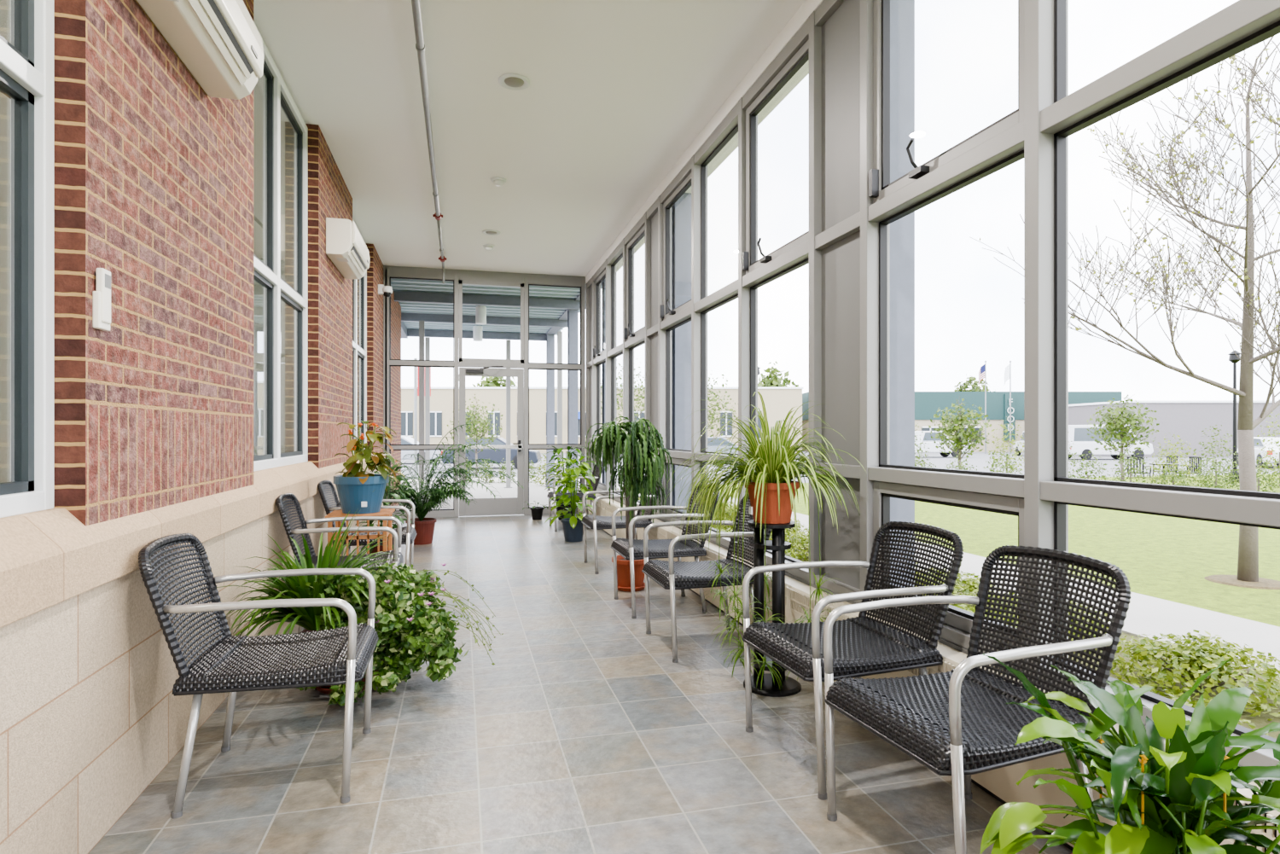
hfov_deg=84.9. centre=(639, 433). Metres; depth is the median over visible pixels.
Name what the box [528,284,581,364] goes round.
window
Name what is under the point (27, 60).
window
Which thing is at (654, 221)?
panel
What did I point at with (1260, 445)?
car
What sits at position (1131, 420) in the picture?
tree
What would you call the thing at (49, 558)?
stone ledge
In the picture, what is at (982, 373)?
flagpole
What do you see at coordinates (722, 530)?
shrub
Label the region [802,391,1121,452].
roofed building
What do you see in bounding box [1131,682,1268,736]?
shrub
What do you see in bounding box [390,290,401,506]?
wall
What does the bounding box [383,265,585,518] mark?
window frame
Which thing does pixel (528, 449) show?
window
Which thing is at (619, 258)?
window
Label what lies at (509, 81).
recessed light
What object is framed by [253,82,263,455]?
wall
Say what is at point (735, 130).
window
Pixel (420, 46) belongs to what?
pipe
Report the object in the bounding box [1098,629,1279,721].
shrub
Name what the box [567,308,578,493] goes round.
steel column
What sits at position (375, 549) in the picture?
leafy plant
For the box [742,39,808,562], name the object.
window
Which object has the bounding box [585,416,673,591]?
plant
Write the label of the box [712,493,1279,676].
sidewalk
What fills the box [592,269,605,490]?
window
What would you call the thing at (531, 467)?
clipped hedge
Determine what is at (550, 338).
steel column
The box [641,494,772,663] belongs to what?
wicker armchair
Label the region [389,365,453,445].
window
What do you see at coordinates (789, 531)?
shrub
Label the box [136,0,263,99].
air conditioner
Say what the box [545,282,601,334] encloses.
beam
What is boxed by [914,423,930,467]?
bush
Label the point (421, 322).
post
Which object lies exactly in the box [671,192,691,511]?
steel column
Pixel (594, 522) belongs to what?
wicker armchair
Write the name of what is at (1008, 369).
flagpole
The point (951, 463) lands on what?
shrub
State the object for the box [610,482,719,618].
wicker armchair
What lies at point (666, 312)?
window
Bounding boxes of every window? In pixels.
[0,0,54,517]
[253,21,308,471]
[352,218,366,453]
[389,276,453,361]
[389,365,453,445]
[389,448,453,511]
[458,279,523,363]
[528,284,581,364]
[528,368,581,445]
[528,448,581,508]
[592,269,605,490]
[610,252,622,494]
[623,226,644,502]
[659,172,691,521]
[700,123,738,540]
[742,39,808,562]
[868,0,1023,649]
[1053,0,1279,742]
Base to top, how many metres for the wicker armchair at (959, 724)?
0.845 m
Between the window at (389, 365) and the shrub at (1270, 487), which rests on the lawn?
the shrub at (1270, 487)
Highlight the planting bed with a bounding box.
[712,517,1279,738]
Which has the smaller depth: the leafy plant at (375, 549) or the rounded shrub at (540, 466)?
the leafy plant at (375, 549)
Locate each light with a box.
[473,325,482,341]
[475,305,486,324]
[482,229,500,235]
[498,73,529,90]
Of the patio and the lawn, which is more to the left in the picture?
the patio
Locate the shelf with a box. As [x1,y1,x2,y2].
[325,508,395,517]
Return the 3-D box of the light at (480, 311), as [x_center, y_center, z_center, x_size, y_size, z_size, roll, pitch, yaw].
[-3.016,-2.250,13.267,0.200,0.340,0.200,0,0,-14]
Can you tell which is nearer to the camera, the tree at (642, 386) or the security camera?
the security camera
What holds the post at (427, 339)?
on the patio
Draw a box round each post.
[418,320,424,497]
[424,337,430,488]
[504,339,511,488]
[557,331,562,492]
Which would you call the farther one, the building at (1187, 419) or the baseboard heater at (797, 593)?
the building at (1187, 419)
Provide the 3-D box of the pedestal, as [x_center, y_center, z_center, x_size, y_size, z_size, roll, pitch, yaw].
[0.626,0.809,3.319,0.270,0.781,0.270,0,0,-14]
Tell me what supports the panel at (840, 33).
attached to the window frame at (1044, 118)
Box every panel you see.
[587,487,1274,783]
[589,285,592,480]
[650,211,657,510]
[821,0,860,589]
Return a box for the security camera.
[378,284,392,297]
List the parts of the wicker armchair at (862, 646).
leg, armrest, leg, seat, armrest, backrest, leg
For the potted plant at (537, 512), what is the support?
on the floor
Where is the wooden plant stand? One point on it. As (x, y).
(384, 512)
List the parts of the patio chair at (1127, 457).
backrest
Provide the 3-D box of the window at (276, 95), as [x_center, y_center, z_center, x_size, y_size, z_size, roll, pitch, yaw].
[-2.349,-1.052,4.467,0.085,2.535,1.720,0,0,-14]
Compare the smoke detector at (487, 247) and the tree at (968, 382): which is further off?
the tree at (968, 382)
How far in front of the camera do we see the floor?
2.63 m
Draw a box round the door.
[458,366,523,516]
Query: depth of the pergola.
13.30 m
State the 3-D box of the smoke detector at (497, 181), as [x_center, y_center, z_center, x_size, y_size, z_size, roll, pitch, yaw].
[-1.308,-2.324,6.478,0.140,0.052,0.140,0,0,-14]
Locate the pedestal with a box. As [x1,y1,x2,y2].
[743,519,801,697]
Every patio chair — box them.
[1126,456,1151,477]
[1152,456,1178,474]
[1175,456,1201,477]
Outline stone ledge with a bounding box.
[0,453,385,628]
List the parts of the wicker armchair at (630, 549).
leg, leg, armrest, seat, armrest, leg, backrest, leg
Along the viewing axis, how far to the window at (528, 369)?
10.45 m
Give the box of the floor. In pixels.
[88,513,1072,853]
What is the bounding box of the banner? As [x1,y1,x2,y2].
[413,358,430,477]
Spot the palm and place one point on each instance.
(424, 527)
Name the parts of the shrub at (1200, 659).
stem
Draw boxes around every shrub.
[535,453,557,486]
[712,505,737,532]
[715,500,737,525]
[715,527,733,532]
[768,539,797,558]
[769,517,808,543]
[785,532,808,561]
[914,449,936,467]
[914,567,1000,608]
[944,456,977,471]
[954,604,1018,628]
[969,592,1122,653]
[983,450,1020,474]
[1068,451,1111,480]
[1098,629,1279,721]
[1110,448,1152,482]
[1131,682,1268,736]
[1151,464,1198,487]
[1192,457,1239,489]
[1233,458,1279,492]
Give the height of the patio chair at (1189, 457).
0.921 m
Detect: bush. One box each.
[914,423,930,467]
[983,416,1023,474]
[1068,436,1076,477]
[1148,432,1198,486]
[1191,424,1239,488]
[1256,412,1279,486]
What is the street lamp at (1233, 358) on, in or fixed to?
on the lawn
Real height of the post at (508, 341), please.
3.530 m
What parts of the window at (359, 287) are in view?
sash, sash, glass pane, glass pane, sash, sash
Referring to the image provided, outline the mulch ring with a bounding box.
[1204,574,1279,589]
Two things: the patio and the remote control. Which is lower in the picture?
the patio
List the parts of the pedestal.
post, plate, post, post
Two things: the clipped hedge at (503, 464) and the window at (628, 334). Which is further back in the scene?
the clipped hedge at (503, 464)
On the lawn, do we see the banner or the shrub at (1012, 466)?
the shrub at (1012, 466)
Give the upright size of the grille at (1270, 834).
0.099 m
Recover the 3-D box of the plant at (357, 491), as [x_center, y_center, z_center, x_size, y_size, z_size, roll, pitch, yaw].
[-1.869,0.224,4.787,0.439,0.630,0.399,0,0,34]
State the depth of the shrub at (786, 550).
6.75 m
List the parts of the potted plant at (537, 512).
pot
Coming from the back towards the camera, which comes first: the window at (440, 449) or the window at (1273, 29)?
the window at (440, 449)
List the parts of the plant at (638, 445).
pot, stem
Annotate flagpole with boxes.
[978,360,986,453]
[1004,360,1011,453]
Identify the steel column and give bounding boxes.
[544,333,554,487]
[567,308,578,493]
[601,278,605,483]
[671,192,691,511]
[889,0,914,587]
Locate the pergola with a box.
[390,278,601,335]
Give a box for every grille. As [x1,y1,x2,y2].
[1227,800,1279,853]
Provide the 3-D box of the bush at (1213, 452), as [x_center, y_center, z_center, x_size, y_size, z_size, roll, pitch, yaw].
[14.331,0.571,17.401,0.985,1.575,1.010,0,0,-14]
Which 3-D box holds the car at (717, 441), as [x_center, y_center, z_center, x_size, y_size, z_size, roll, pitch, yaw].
[4.151,0.915,38.001,4.420,1.448,1.820,0,0,3]
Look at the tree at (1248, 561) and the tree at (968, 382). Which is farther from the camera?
the tree at (968, 382)
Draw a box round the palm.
[385,424,523,545]
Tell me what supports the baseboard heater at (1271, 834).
on the floor
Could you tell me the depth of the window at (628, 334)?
7.97 m
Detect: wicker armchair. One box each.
[138,533,378,819]
[275,493,404,634]
[317,479,416,569]
[546,461,603,531]
[581,475,663,574]
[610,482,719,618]
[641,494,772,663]
[741,521,963,800]
[823,545,1131,853]
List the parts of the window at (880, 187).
crank handle, sash, sash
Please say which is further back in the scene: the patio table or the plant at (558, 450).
the patio table
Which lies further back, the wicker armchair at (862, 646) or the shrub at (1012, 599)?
the shrub at (1012, 599)
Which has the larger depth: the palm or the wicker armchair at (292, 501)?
the palm
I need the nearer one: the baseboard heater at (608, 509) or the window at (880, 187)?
the window at (880, 187)
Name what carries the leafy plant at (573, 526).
on the floor
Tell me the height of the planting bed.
0.300 m
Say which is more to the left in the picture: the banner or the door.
the banner
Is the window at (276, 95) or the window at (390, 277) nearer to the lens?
the window at (276, 95)
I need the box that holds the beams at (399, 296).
[393,290,579,341]
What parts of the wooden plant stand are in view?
leg, leg, rail, rail, leg, leg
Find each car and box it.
[401,436,442,464]
[441,437,541,468]
[707,436,738,453]
[1237,437,1279,468]
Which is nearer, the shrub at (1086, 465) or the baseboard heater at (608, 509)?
the baseboard heater at (608, 509)
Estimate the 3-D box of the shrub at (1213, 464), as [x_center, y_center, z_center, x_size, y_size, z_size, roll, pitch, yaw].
[13.089,0.955,15.906,0.824,0.820,0.823,0,0,-14]
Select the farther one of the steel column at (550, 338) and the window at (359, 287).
the steel column at (550, 338)
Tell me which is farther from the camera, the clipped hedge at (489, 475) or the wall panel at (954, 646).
the clipped hedge at (489, 475)
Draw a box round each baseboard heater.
[577,488,614,532]
[604,500,640,539]
[640,518,713,596]
[698,544,831,625]
[1218,781,1279,853]
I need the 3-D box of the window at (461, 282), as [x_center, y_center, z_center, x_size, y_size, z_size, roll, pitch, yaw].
[-2.158,-1.615,10.180,0.930,1.170,0.065,0,0,-14]
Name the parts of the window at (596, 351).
sash, sash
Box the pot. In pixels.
[405,517,436,545]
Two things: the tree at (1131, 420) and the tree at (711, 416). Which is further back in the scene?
the tree at (711, 416)
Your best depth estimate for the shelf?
4.69 m
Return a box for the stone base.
[0,469,383,853]
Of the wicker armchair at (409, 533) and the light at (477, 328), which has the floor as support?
the wicker armchair at (409, 533)
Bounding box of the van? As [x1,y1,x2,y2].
[1068,424,1153,459]
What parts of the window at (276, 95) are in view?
sash, sash, sash, sash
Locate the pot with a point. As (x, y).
(424, 527)
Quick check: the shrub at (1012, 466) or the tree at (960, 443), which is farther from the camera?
the tree at (960, 443)
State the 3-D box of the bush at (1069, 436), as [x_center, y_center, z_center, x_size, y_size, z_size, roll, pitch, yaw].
[10.279,0.523,17.419,0.980,1.678,1.003,0,0,-14]
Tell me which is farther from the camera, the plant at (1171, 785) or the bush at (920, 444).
the bush at (920, 444)
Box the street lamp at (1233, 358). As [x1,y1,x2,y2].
[1227,350,1240,482]
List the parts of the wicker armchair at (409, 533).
backrest, leg, armrest, seat, armrest, leg, leg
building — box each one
[401,386,803,453]
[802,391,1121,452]
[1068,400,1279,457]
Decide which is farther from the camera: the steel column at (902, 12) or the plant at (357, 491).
the plant at (357, 491)
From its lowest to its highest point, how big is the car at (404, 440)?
1.448 m
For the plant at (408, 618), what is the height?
0.842 m
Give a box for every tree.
[446,394,503,477]
[472,376,516,386]
[600,350,644,424]
[707,373,738,443]
[757,360,798,386]
[928,395,991,470]
[954,374,995,391]
[969,35,1279,581]
[1086,395,1159,481]
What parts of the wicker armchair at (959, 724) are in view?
leg, armrest, leg, seat, leg, armrest, backrest, leg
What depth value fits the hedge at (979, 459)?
35.87 m
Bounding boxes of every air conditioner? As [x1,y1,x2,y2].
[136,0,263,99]
[325,217,369,279]
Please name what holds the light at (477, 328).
attached to the pergola
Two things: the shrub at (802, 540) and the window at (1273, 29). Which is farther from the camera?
the shrub at (802, 540)
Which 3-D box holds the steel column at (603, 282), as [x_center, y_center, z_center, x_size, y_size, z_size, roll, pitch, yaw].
[-0.452,-0.540,10.269,0.260,3.720,0.260,0,0,-14]
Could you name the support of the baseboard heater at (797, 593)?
on the floor
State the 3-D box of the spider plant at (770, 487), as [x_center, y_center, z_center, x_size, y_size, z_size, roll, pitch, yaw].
[0.551,0.500,3.297,0.875,1.365,1.012,0,0,-21]
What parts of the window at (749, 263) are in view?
crank handle, sash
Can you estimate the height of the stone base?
0.756 m
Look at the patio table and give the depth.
20.55 m
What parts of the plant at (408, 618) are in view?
pot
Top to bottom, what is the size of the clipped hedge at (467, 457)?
0.743 m
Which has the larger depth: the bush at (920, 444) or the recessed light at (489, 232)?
the bush at (920, 444)
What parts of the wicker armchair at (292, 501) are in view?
backrest, leg, armrest, armrest, seat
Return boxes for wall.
[0,0,383,526]
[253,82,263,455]
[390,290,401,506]
[813,598,1118,850]
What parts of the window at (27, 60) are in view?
sash, sash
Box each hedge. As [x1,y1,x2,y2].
[401,451,1279,484]
[458,457,475,482]
[477,459,494,482]
[497,459,516,482]
[529,460,537,482]
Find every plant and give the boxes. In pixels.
[216,509,503,707]
[332,420,405,514]
[352,464,412,553]
[522,500,551,520]
[543,456,597,542]
[546,445,587,520]
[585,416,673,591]
[663,391,866,692]
[980,653,1279,853]
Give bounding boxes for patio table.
[1148,463,1179,477]
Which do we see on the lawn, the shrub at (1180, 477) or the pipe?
the shrub at (1180, 477)
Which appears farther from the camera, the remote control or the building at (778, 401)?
the building at (778, 401)
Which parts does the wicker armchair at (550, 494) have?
leg, leg, armrest, seat, armrest, leg, backrest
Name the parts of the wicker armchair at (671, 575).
leg, leg, armrest, seat, armrest, leg, backrest, leg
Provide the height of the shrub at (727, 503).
0.359 m
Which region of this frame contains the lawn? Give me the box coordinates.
[714,473,1279,627]
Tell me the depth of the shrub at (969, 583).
5.34 m
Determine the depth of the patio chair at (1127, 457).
20.85 m
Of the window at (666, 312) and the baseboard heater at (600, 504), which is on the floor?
the baseboard heater at (600, 504)
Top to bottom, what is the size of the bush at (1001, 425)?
1.798 m
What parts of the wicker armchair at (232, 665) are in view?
leg, backrest, leg, armrest, seat, armrest, leg, leg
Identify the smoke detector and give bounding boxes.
[482,244,494,250]
[490,176,506,186]
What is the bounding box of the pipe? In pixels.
[411,0,446,283]
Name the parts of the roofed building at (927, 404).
sign panel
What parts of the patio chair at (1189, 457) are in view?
backrest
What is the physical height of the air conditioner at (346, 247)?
0.296 m
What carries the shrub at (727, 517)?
on the planting bed
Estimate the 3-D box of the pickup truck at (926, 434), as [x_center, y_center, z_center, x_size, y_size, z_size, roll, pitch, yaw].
[19.589,0.739,48.000,5.418,1.799,2.020,0,0,0]
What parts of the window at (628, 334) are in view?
crank handle, sash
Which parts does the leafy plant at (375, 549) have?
pot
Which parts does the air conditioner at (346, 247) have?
panel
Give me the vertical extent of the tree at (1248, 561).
5.328 m
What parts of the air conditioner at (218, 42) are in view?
panel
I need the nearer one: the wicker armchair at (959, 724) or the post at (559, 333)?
the wicker armchair at (959, 724)
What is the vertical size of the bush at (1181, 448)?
1.377 m
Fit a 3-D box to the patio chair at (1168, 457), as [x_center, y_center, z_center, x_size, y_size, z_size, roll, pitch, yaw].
[16.350,1.161,21.800,0.480,0.921,0.490,0,0,-16]
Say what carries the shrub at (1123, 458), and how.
on the lawn
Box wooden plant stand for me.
[325,508,395,556]
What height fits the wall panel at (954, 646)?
0.420 m
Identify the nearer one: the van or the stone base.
the stone base
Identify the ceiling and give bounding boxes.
[253,0,808,276]
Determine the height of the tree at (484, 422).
3.034 m
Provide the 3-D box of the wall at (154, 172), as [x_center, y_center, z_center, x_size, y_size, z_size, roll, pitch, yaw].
[-2.160,-1.040,3.659,0.270,2.620,12.560,0,0,-14]
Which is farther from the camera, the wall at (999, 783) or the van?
the van
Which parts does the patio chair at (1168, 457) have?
backrest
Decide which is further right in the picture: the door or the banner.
the door
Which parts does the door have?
handle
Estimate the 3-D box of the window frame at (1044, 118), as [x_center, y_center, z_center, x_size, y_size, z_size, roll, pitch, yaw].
[0.803,-0.775,4.402,0.120,3.150,12.590,0,0,-14]
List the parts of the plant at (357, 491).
stem, pot, stem, stem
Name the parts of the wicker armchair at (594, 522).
leg, leg, armrest, seat, armrest, leg, backrest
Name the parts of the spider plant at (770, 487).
pot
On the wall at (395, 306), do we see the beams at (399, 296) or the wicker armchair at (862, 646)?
the beams at (399, 296)
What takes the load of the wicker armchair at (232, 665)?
on the floor
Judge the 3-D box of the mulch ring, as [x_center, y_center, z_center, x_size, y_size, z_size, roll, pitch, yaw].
[5.383,1.310,6.200,0.600,0.020,0.600,0,0,-14]
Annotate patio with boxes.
[395,477,639,516]
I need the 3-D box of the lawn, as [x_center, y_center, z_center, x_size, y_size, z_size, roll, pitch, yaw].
[38.110,1.470,3.050,64.650,0.300,47.000,0,0,-14]
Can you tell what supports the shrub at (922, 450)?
on the lawn
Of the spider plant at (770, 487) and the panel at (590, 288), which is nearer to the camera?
the spider plant at (770, 487)
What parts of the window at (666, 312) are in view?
crank handle, sash, sash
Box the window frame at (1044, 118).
[585,0,1279,780]
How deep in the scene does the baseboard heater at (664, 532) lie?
6.00 m
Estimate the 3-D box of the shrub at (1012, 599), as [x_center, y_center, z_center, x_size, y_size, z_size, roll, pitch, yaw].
[2.611,1.193,4.529,0.875,0.286,0.881,0,0,-32]
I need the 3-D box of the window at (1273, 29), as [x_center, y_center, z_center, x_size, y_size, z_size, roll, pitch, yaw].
[1.481,-0.705,1.835,0.036,2.910,0.927,0,0,-14]
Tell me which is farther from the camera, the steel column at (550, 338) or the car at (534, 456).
the car at (534, 456)
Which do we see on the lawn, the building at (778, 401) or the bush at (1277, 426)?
the bush at (1277, 426)
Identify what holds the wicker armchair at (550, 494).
on the floor
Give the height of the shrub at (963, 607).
0.380 m
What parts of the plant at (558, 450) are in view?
pot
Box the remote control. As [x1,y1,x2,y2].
[92,267,110,331]
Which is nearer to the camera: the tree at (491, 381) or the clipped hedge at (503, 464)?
the clipped hedge at (503, 464)
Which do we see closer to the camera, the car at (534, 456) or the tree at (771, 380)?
the car at (534, 456)
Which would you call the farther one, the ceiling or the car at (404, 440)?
the car at (404, 440)
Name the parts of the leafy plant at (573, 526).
pot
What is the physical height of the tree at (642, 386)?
4.485 m

